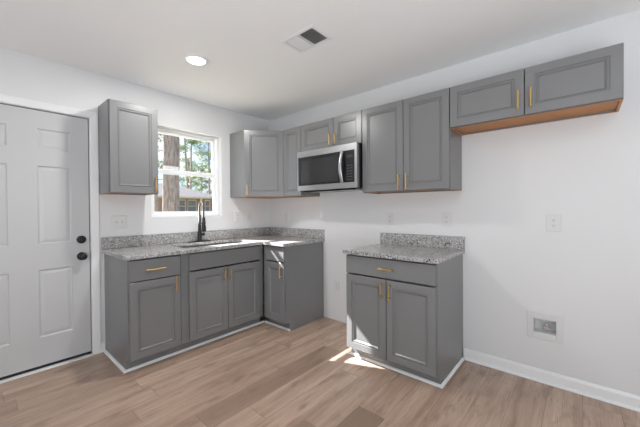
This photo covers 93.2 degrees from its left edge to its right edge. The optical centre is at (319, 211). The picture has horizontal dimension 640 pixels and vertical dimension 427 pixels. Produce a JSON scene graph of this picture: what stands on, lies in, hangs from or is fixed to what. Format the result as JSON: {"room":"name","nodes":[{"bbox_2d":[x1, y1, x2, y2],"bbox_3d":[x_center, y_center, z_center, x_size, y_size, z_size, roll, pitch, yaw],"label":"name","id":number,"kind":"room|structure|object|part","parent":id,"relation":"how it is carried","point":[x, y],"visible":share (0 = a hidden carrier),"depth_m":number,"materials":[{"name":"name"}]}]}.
{"room":"kitchen","nodes":[
{"label":"kitchen","id":0,"kind":"room"},
{"bbox_2d":[0,47,269,354],"bbox_3d":[-2.735,0.076,1.823,0.140,2.540,6.140,0,1,41],"label":"wall","id":1,"kind":"structure","parent":0,"point":[22,75],"depth_m":2.87,"materials":[{"name":"paint"}]},
{"bbox_2d":[0,93,100,383],"bbox_3d":[-2.264,0.189,2.312,0.196,2.096,0.944,0,1,41],"label":"door","id":2,"kind":"structure","parent":1,"relation":"in","point":[45,276],"depth_m":2.39,"materials":[{"name":"white paint"}]},
{"bbox_3d":[-1.990,0.373,2.537,0.074,0.066,0.066,0,1,41],"label":"knob","id":3,"kind":"part","parent":2,"relation":"part of","materials":[{"name":"black metal"}]},
{"bbox_2d":[101,342,105,351],"bbox_3d":[-1.909,1.189,2.665,0.012,0.086,0.031,0,1,41],"label":"baseboard","id":4,"kind":"structure","parent":1,"relation":"attached to","point":[103,347],"depth_m":2.66,"materials":[{"name":"white paint"}]},
{"bbox_2d":[112,216,126,228],"bbox_3d":[-1.826,0.093,2.757,0.016,0.118,0.118,0,1,41],"label":"light switch","id":5,"kind":"object","parent":1,"relation":"attached to","point":[118,222],"visible":1,"depth_m":2.76,"materials":[{"name":"white plastic"}]},
{"bbox_2d":[98,99,157,194],"bbox_3d":[-1.680,-0.539,2.669,0.349,0.762,0.374,0,1,41],"label":"upper cabinet","id":6,"kind":"object","parent":1,"relation":"attached to","point":[127,132],"visible":1,"depth_m":2.56,"materials":[{"name":"grey paint"}]},
{"bbox_2d":[151,127,218,216],"bbox_3d":[-1.484,-0.412,3.325,0.063,0.923,0.768,0,1,41],"label":"window","id":7,"kind":"structure","parent":1,"relation":"in","point":[171,170],"depth_m":3.38,"materials":[{"name":"white plastic"}]},
{"bbox_3d":[-1.474,-0.210,3.319,0.023,0.465,0.714,0,1,41],"label":"sash","id":8,"kind":"part","parent":7,"relation":"part of","materials":[{"name":"white plastic"}]},
{"bbox_3d":[-1.496,-0.626,3.332,0.022,0.441,0.714,0,1,41],"label":"sash","id":9,"kind":"part","parent":7,"relation":"part of","materials":[{"name":"white plastic"}]},
{"bbox_2d":[101,227,269,249],"bbox_3d":[-1.292,0.266,3.374,0.020,0.105,1.909,0,1,41],"label":"backsplash","id":10,"kind":"structure","parent":1,"relation":"attached to","point":[168,238],"depth_m":3.11,"materials":[{"name":"stone"}]},
{"bbox_2d":[234,212,238,221],"bbox_3d":[-1.017,0.060,3.703,0.008,0.116,0.072,0,1,41],"label":"outlet","id":11,"kind":"object","parent":1,"relation":"attached to","point":[236,214],"visible":1,"depth_m":3.69,"materials":[{"name":"white plastic"}]},
{"bbox_2d":[0,0,639,120],"bbox_3d":[-0.183,-1.241,-0.304,6.780,0.100,6.280,0,1,41],"label":"ceiling","id":12,"kind":"structure","parent":0,"point":[374,44],"depth_m":2.10,"materials":[{"name":"paint"}]},
{"bbox_2d":[184,53,208,65],"bbox_3d":[-0.983,-1.205,2.402,0.184,0.014,0.184,0,1,41],"label":"recessed light","id":13,"kind":"object","parent":12,"relation":"in","point":[194,59],"visible":1,"depth_m":2.38,"materials":[{"name":"white paint"}]},
{"bbox_2d":[280,24,332,52],"bbox_3d":[-0.095,-1.211,2.132,0.317,0.007,0.215,0,1,41],"label":"ceiling vent","id":14,"kind":"object","parent":12,"relation":"in","point":[311,36],"visible":1,"depth_m":2.12,"materials":[{"name":"white metal"}]},
{"bbox_2d":[0,303,639,426],"bbox_3d":[-0.164,1.299,-0.278,6.500,0.100,6.000,0,1,41],"label":"floor","id":15,"kind":"structure","parent":0,"point":[264,374],"depth_m":2.04,"materials":[{"name":"wood"}]},
{"bbox_2d":[104,254,186,368],"bbox_3d":[-1.512,0.794,2.636,0.648,0.871,0.450,0,1,41],"label":"base cabinet","id":16,"kind":"object","parent":15,"relation":"on","point":[145,299],"visible":0.79,"depth_m":2.44,"materials":[{"name":"grey paint"}]},
{"bbox_3d":[-1.320,0.453,2.435,0.020,0.161,0.384,0,1,41],"label":"drawer","id":17,"kind":"part","parent":16,"relation":"part of","materials":[{"name":"grey paint"}]},
{"bbox_3d":[-1.317,0.839,2.439,0.020,0.595,0.384,0,1,41],"label":"door","id":18,"kind":"part","parent":16,"relation":"part of","materials":[{"name":"grey paint"}]},
{"bbox_3d":[-1.306,0.453,2.407,0.038,0.012,0.145,0,1,41],"label":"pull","id":19,"kind":"part","parent":16,"relation":"part of","materials":[{"name":"gold metal"}]},
{"bbox_3d":[-1.203,0.600,2.527,0.038,0.125,0.012,0,1,41],"label":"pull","id":20,"kind":"part","parent":16,"relation":"part of","materials":[{"name":"gold metal"}]},
{"bbox_2d":[184,245,262,348],"bbox_3d":[-1.091,0.786,3.125,0.648,0.871,0.840,0,1,41],"label":"base cabinet","id":21,"kind":"object","parent":15,"relation":"on","point":[220,301],"visible":0.77,"depth_m":2.88,"materials":[{"name":"grey paint"}]},
{"bbox_2d":[104,320,289,372],"bbox_3d":[-1.073,1.216,2.820,1.613,0.017,0.504,-1,1,-28],"label":"trim","id":22,"kind":"structure","parent":21,"relation":"attached to","point":[106,352],"depth_m":2.64,"materials":[{"name":"white paint"}]},
{"bbox_3d":[-1.019,0.829,2.785,0.020,0.604,0.375,0,1,41],"label":"door","id":23,"kind":"part","parent":21,"relation":"part of","materials":[{"name":"grey paint"}]},
{"bbox_2d":[101,227,324,260],"bbox_3d":[-0.934,0.282,3.067,0.964,0.136,1.909,0,1,41],"label":"countertop","id":24,"kind":"structure","parent":21,"relation":"on","point":[135,247],"depth_m":3.10,"materials":[{"name":"stone"}]},
{"bbox_2d":[188,202,210,242],"bbox_3d":[-1.269,0.106,3.240,0.141,0.427,0.254,0,1,41],"label":"faucet","id":25,"kind":"object","parent":24,"relation":"on","point":[201,228],"visible":1,"depth_m":3.25,"materials":[{"name":"black metal"}]},
{"bbox_2d":[181,242,249,271],"bbox_3d":[-1.113,0.453,3.120,0.411,0.204,0.773,0,1,41],"label":"sink","id":26,"kind":"object","parent":24,"relation":"in","point":[224,242],"visible":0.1,"depth_m":3.19,"materials":[{"name":"metal"}]},
{"bbox_3d":[-0.893,0.437,2.930,0.020,0.146,0.768,0,1,41],"label":"false drawer","id":27,"kind":"part","parent":21,"relation":"part of","materials":[{"name":"grey paint"}]},
{"bbox_3d":[-0.766,0.824,3.079,0.020,0.604,0.387,0,1,41],"label":"door","id":28,"kind":"part","parent":21,"relation":"part of","materials":[{"name":"grey paint"}]},
{"bbox_2d":[264,242,323,330],"bbox_3d":[-0.301,0.778,3.359,0.346,0.871,0.648,0,1,41],"label":"base cabinet","id":29,"kind":"object","parent":15,"relation":"on","point":[293,275],"visible":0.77,"depth_m":3.18,"materials":[{"name":"grey paint"}]},
{"bbox_3d":[-0.468,0.432,3.133,0.288,0.146,0.020,0,1,41],"label":"false drawer","id":30,"kind":"part","parent":29,"relation":"part of","materials":[{"name":"grey paint"}]},
{"bbox_3d":[-0.465,0.821,3.137,0.288,0.604,0.020,0,1,41],"label":"door","id":31,"kind":"part","parent":29,"relation":"part of","materials":[{"name":"grey paint"}]},
{"bbox_2d":[346,254,462,383],"bbox_3d":[0.689,0.779,2.507,0.753,0.871,0.648,0,1,41],"label":"base cabinet","id":32,"kind":"object","parent":15,"relation":"on","point":[407,316],"visible":0.86,"depth_m":2.25,"materials":[{"name":"grey paint"}]},
{"bbox_3d":[0.366,0.820,2.421,0.365,0.609,0.020,0,1,41],"label":"door","id":33,"kind":"part","parent":32,"relation":"part of","materials":[{"name":"grey paint"}]},
{"bbox_3d":[0.462,0.594,2.296,0.012,0.125,0.038,0,1,41],"label":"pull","id":34,"kind":"part","parent":32,"relation":"part of","materials":[{"name":"gold metal"}]},
{"bbox_3d":[0.506,0.432,2.294,0.741,0.143,0.020,0,1,41],"label":"drawer","id":35,"kind":"part","parent":32,"relation":"part of","materials":[{"name":"grey paint"}]},
{"bbox_2d":[343,233,464,263],"bbox_3d":[0.691,0.276,2.505,0.778,0.136,0.639,0,1,41],"label":"countertop","id":36,"kind":"structure","parent":32,"relation":"on","point":[432,249],"depth_m":2.52,"materials":[{"name":"stone"}]},
{"bbox_2d":[349,351,463,388],"bbox_3d":[0.723,1.205,2.548,0.789,0.017,0.549,0,1,41],"label":"trim","id":37,"kind":"structure","parent":32,"relation":"attached to","point":[460,362],"depth_m":2.29,"materials":[{"name":"white paint"}]},
{"bbox_3d":[0.649,0.820,2.177,0.370,0.609,0.020,0,1,41],"label":"door","id":38,"kind":"part","parent":32,"relation":"part of","materials":[{"name":"grey paint"}]},
{"bbox_2d":[269,9,639,395],"bbox_3d":[1.830,0.042,2.036,6.780,2.540,0.140,0,1,41],"label":"wall","id":39,"kind":"structure","parent":0,"point":[584,170],"depth_m":2.18,"materials":[{"name":"paint"}]},
{"bbox_2d":[230,130,299,198],"bbox_3d":[-0.653,-0.556,3.657,0.615,0.762,0.625,0,1,41],"label":"upper cabinet","id":40,"kind":"object","parent":39,"relation":"attached to","point":[256,156],"visible":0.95,"depth_m":3.46,"materials":[{"name":"grey paint"}]},
{"bbox_3d":[-0.634,-0.554,3.450,0.433,0.754,0.020,0,1,-4],"label":"door","id":41,"kind":"part","parent":40,"relation":"part of","materials":[{"name":"grey paint"}]},
{"bbox_3d":[-0.647,-0.176,3.666,0.593,0.002,0.593,0,1,41],"label":"panel","id":42,"kind":"part","parent":40,"relation":"part of","materials":[{"name":"orange wood"}]},
{"bbox_2d":[285,212,288,221],"bbox_3d":[-0.426,0.064,3.881,0.072,0.116,0.007,0,1,41],"label":"outlet","id":43,"kind":"object","parent":39,"relation":"attached to","point":[286,213],"visible":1,"depth_m":3.87,"materials":[{"name":"white plastic"}]},
{"bbox_2d":[270,227,324,238],"bbox_3d":[-0.310,0.255,3.775,0.944,0.105,0.020,0,1,41],"label":"backsplash","id":44,"kind":"structure","parent":39,"relation":"attached to","point":[295,232],"depth_m":3.72,"materials":[{"name":"stone"}]},
{"bbox_2d":[283,126,319,196],"bbox_3d":[-0.211,-0.558,3.484,0.282,0.762,0.311,0,1,41],"label":"upper cabinet","id":45,"kind":"object","parent":39,"relation":"attached to","point":[292,136],"visible":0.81,"depth_m":3.39,"materials":[{"name":"grey paint"}]},
{"bbox_3d":[-0.306,-0.556,3.373,0.276,0.754,0.020,0,1,41],"label":"door","id":46,"kind":"part","parent":45,"relation":"part of","materials":[{"name":"grey paint"}]},
{"bbox_2d":[301,110,361,151],"bbox_3d":[0.176,-0.786,3.121,0.776,0.304,0.349,0,1,41],"label":"upper cabinet","id":47,"kind":"object","parent":39,"relation":"attached to","point":[346,128],"visible":0.66,"depth_m":2.99,"materials":[{"name":"grey paint"}]},
{"bbox_3d":[-0.031,-0.785,3.133,0.440,0.294,0.020,0,1,41],"label":"door","id":48,"kind":"part","parent":47,"relation":"part of","materials":[{"name":"grey paint"}]},
{"bbox_2d":[297,142,362,192],"bbox_3d":[0.155,-0.420,3.090,0.757,0.424,0.432,0,1,41],"label":"microwave","id":49,"kind":"object","parent":47,"relation":"attached to","point":[338,168],"visible":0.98,"depth_m":2.92,"materials":[{"name":"silver metal"}]},
{"bbox_3d":[0.013,-0.421,3.015,0.614,0.294,0.034,0,1,41],"label":"door","id":50,"kind":"part","parent":49,"relation":"part of","materials":[{"name":"black glass"}]},
{"bbox_3d":[0.194,-0.421,2.806,0.036,0.304,0.053,0,1,41],"label":"handle","id":51,"kind":"part","parent":49,"relation":"part of","materials":[{"name":"metal"}]},
{"bbox_3d":[0.284,-0.421,2.781,0.098,0.294,0.034,0,1,41],"label":"control panel","id":52,"kind":"part","parent":49,"relation":"part of","materials":[{"name":"black plastic"}]},
{"bbox_3d":[0.262,-0.785,2.880,0.325,0.294,0.020,0,1,41],"label":"door","id":53,"kind":"part","parent":47,"relation":"part of","materials":[{"name":"grey paint"}]},
{"bbox_2d":[334,280,339,291],"bbox_3d":[0.187,0.824,3.365,0.072,0.116,0.007,0,1,41],"label":"outlet","id":54,"kind":"object","parent":39,"relation":"attached to","point":[336,283],"visible":1,"depth_m":3.36,"materials":[{"name":"white plastic"}]},
{"bbox_2d":[387,213,393,224],"bbox_3d":[0.681,0.068,2.928,0.072,0.116,0.007,0,1,41],"label":"outlet","id":55,"kind":"object","parent":39,"relation":"attached to","point":[390,216],"visible":1,"depth_m":2.92,"materials":[{"name":"white plastic"}]},
{"bbox_2d":[362,88,461,193],"bbox_3d":[0.765,-0.556,2.618,0.772,0.762,0.349,0,1,41],"label":"upper cabinet","id":56,"kind":"object","parent":39,"relation":"attached to","point":[409,145],"visible":0.94,"depth_m":2.47,"materials":[{"name":"grey paint"}]},
{"bbox_3d":[0.542,-0.555,2.643,0.396,0.752,0.020,0,1,41],"label":"door","id":57,"kind":"part","parent":56,"relation":"part of","materials":[{"name":"grey paint"}]},
{"bbox_3d":[0.653,-0.253,2.514,0.012,0.125,0.038,0,1,41],"label":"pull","id":58,"kind":"part","parent":56,"relation":"part of","materials":[{"name":"gold metal"}]},
{"bbox_3d":[0.834,-0.555,2.391,0.364,0.752,0.020,0,1,41],"label":"door","id":59,"kind":"part","parent":56,"relation":"part of","materials":[{"name":"grey paint"}]},
{"bbox_2d":[380,233,464,249],"bbox_3d":[0.893,0.257,2.739,0.778,0.105,0.020,0,1,41],"label":"backsplash","id":60,"kind":"structure","parent":39,"relation":"attached to","point":[450,242],"depth_m":2.69,"materials":[{"name":"stone"}]},
{"bbox_2d":[442,213,451,225],"bbox_3d":[1.081,0.064,2.582,0.080,0.116,0.008,0,1,41],"label":"outlet","id":61,"kind":"object","parent":39,"relation":"attached to","point":[446,217],"visible":1,"depth_m":2.58,"materials":[{"name":"white plastic"}]},
{"bbox_2d":[450,43,623,135],"bbox_3d":[1.406,-0.781,2.062,0.923,0.310,0.349,0,1,41],"label":"upper cabinet","id":62,"kind":"object","parent":39,"relation":"attached to","point":[591,83],"visible":1,"depth_m":1.92,"materials":[{"name":"grey paint"}]},
{"bbox_3d":[1.151,-0.780,2.115,0.462,0.300,0.020,0,1,41],"label":"door","id":63,"kind":"part","parent":62,"relation":"part of","materials":[{"name":"grey paint"}]},
{"bbox_3d":[1.285,-0.727,1.962,0.012,0.125,0.038,0,1,41],"label":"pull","id":64,"kind":"part","parent":62,"relation":"part of","materials":[{"name":"gold metal"}]},
{"bbox_3d":[1.337,-0.727,1.918,0.012,0.125,0.038,0,1,41],"label":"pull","id":65,"kind":"part","parent":62,"relation":"part of","materials":[{"name":"gold metal"}]},
{"bbox_3d":[1.429,-0.646,2.090,0.894,0.012,0.259,0,1,41],"label":"panel","id":66,"kind":"part","parent":62,"relation":"part of","materials":[{"name":"orange wood"}]},
{"bbox_3d":[1.500,-0.780,1.814,0.450,0.300,0.020,0,1,41],"label":"door","id":67,"kind":"part","parent":62,"relation":"part of","materials":[{"name":"grey paint"}]},
{"bbox_2d":[527,310,562,343],"bbox_3d":[1.625,0.815,2.183,0.207,0.190,0.088,0,1,41],"label":"water supply box","id":68,"kind":"object","parent":39,"relation":"attached to","point":[548,324],"visible":1,"depth_m":2.17,"materials":[{"name":"white plastic"}]},
{"bbox_2d":[464,348,639,411],"bbox_3d":[2.716,1.170,1.188,4.028,0.086,0.013,0,1,41],"label":"baseboard","id":69,"kind":"structure","parent":39,"relation":"attached to","point":[591,388],"depth_m":2.10,"materials":[{"name":"white paint"}]},
{"bbox_2d":[546,214,560,231],"bbox_3d":[1.630,0.077,2.111,0.084,0.120,0.007,0,1,41],"label":"outlet","id":70,"kind":"object","parent":39,"relation":"attached to","point":[553,221],"visible":1,"depth_m":2.11,"materials":[{"name":"white plastic"}]},
{"label":"outside","id":71,"kind":"structure","parent":0,"visible":0},
{"bbox_3d":[-41.824,1.205,79.152,159.700,0.200,180.000,0,1,41],"label":"ground","id":72,"kind":"structure","parent":71,"visible":0},
{"bbox_2d":[162,134,179,211],"bbox_3d":[-3.450,-5.433,7.299,5.590,13.958,5.247,0,1,-8],"label":"pine tree","id":73,"kind":"object","parent":72,"relation":"on","point":[170,155],"visible":0.32,"depth_m":6.85,"materials":[{"name":"brown plant"}]},
{"bbox_2d":[154,133,193,211],"bbox_3d":[-9.701,-3.831,18.039,3.785,10.630,4.168,0,1,27],"label":"pine tree","id":74,"kind":"object","parent":72,"relation":"on","point":[161,162],"visible":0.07,"depth_m":18.00,"materials":[{"name":"plant"}]},
{"bbox_2d":[158,183,212,214],"bbox_3d":[-18.345,-1.005,35.667,9.030,4.750,9.060,0,1,41],"label":"house","id":75,"kind":"structure","parent":72,"relation":"on","point":[190,199],"depth_m":34.30,"materials":[{"name":"brown brick"}]},
{"bbox_3d":[-15.242,-0.582,33.133,0.020,1.330,0.900,0,1,41],"label":"pane","id":76,"kind":"part","parent":75,"relation":"part of","materials":[{"name":"clear glass"}]},
{"bbox_3d":[-14.426,-0.597,34.081,0.020,1.330,0.900,0,1,41],"label":"pane","id":77,"kind":"part","parent":75,"relation":"part of","materials":[{"name":"clear glass"}]},
{"bbox_3d":[-13.219,-0.620,35.482,0.020,1.330,0.500,0,1,41],"label":"pane","id":78,"kind":"part","parent":75,"relation":"part of","materials":[{"name":"clear glass"}]},
{"bbox_2d":[184,138,188,187],"bbox_3d":[-20.017,-8.214,43.915,8.318,19.026,7.970,0,1,-4],"label":"pine tree","id":79,"kind":"object","parent":72,"relation":"on","point":[186,166],"visible":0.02,"depth_m":44.10,"materials":[{"name":"brown plant"}]},
{"bbox_2d":[179,155,207,191],"bbox_3d":[-26.843,-5.298,62.703,7.184,12.918,7.602,0,1,41],"label":"pine tree","id":80,"kind":"object","parent":72,"relation":"on","point":[182,158],"visible":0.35,"depth_m":62.21,"materials":[{"name":"green plant"}]},
{"bbox_2d":[180,138,210,188],"bbox_3d":[-23.180,-9.924,55.274,7.334,22.265,8.146,0,1,41],"label":"pine tree","id":81,"kind":"object","parent":72,"relation":"on","point":[190,141],"visible":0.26,"depth_m":54.92,"materials":[{"name":"green plant"}]},
{"bbox_2d":[184,141,212,194],"bbox_3d":[-18.948,-7.114,51.847,6.824,16.654,7.219,0,1,41],"label":"pine tree","id":82,"kind":"object","parent":72,"relation":"on","point":[207,143],"visible":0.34,"depth_m":51.68,"materials":[{"name":"green plant"}]},
{"bbox_2d":[192,163,212,193],"bbox_3d":[-27.392,-5.407,70.802,7.309,12.982,6.604,-1,1,-9],"label":"pine tree","id":83,"kind":"object","parent":72,"relation":"on","point":[198,168],"visible":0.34,"depth_m":70.46,"materials":[{"name":"green plant"}]}
]}

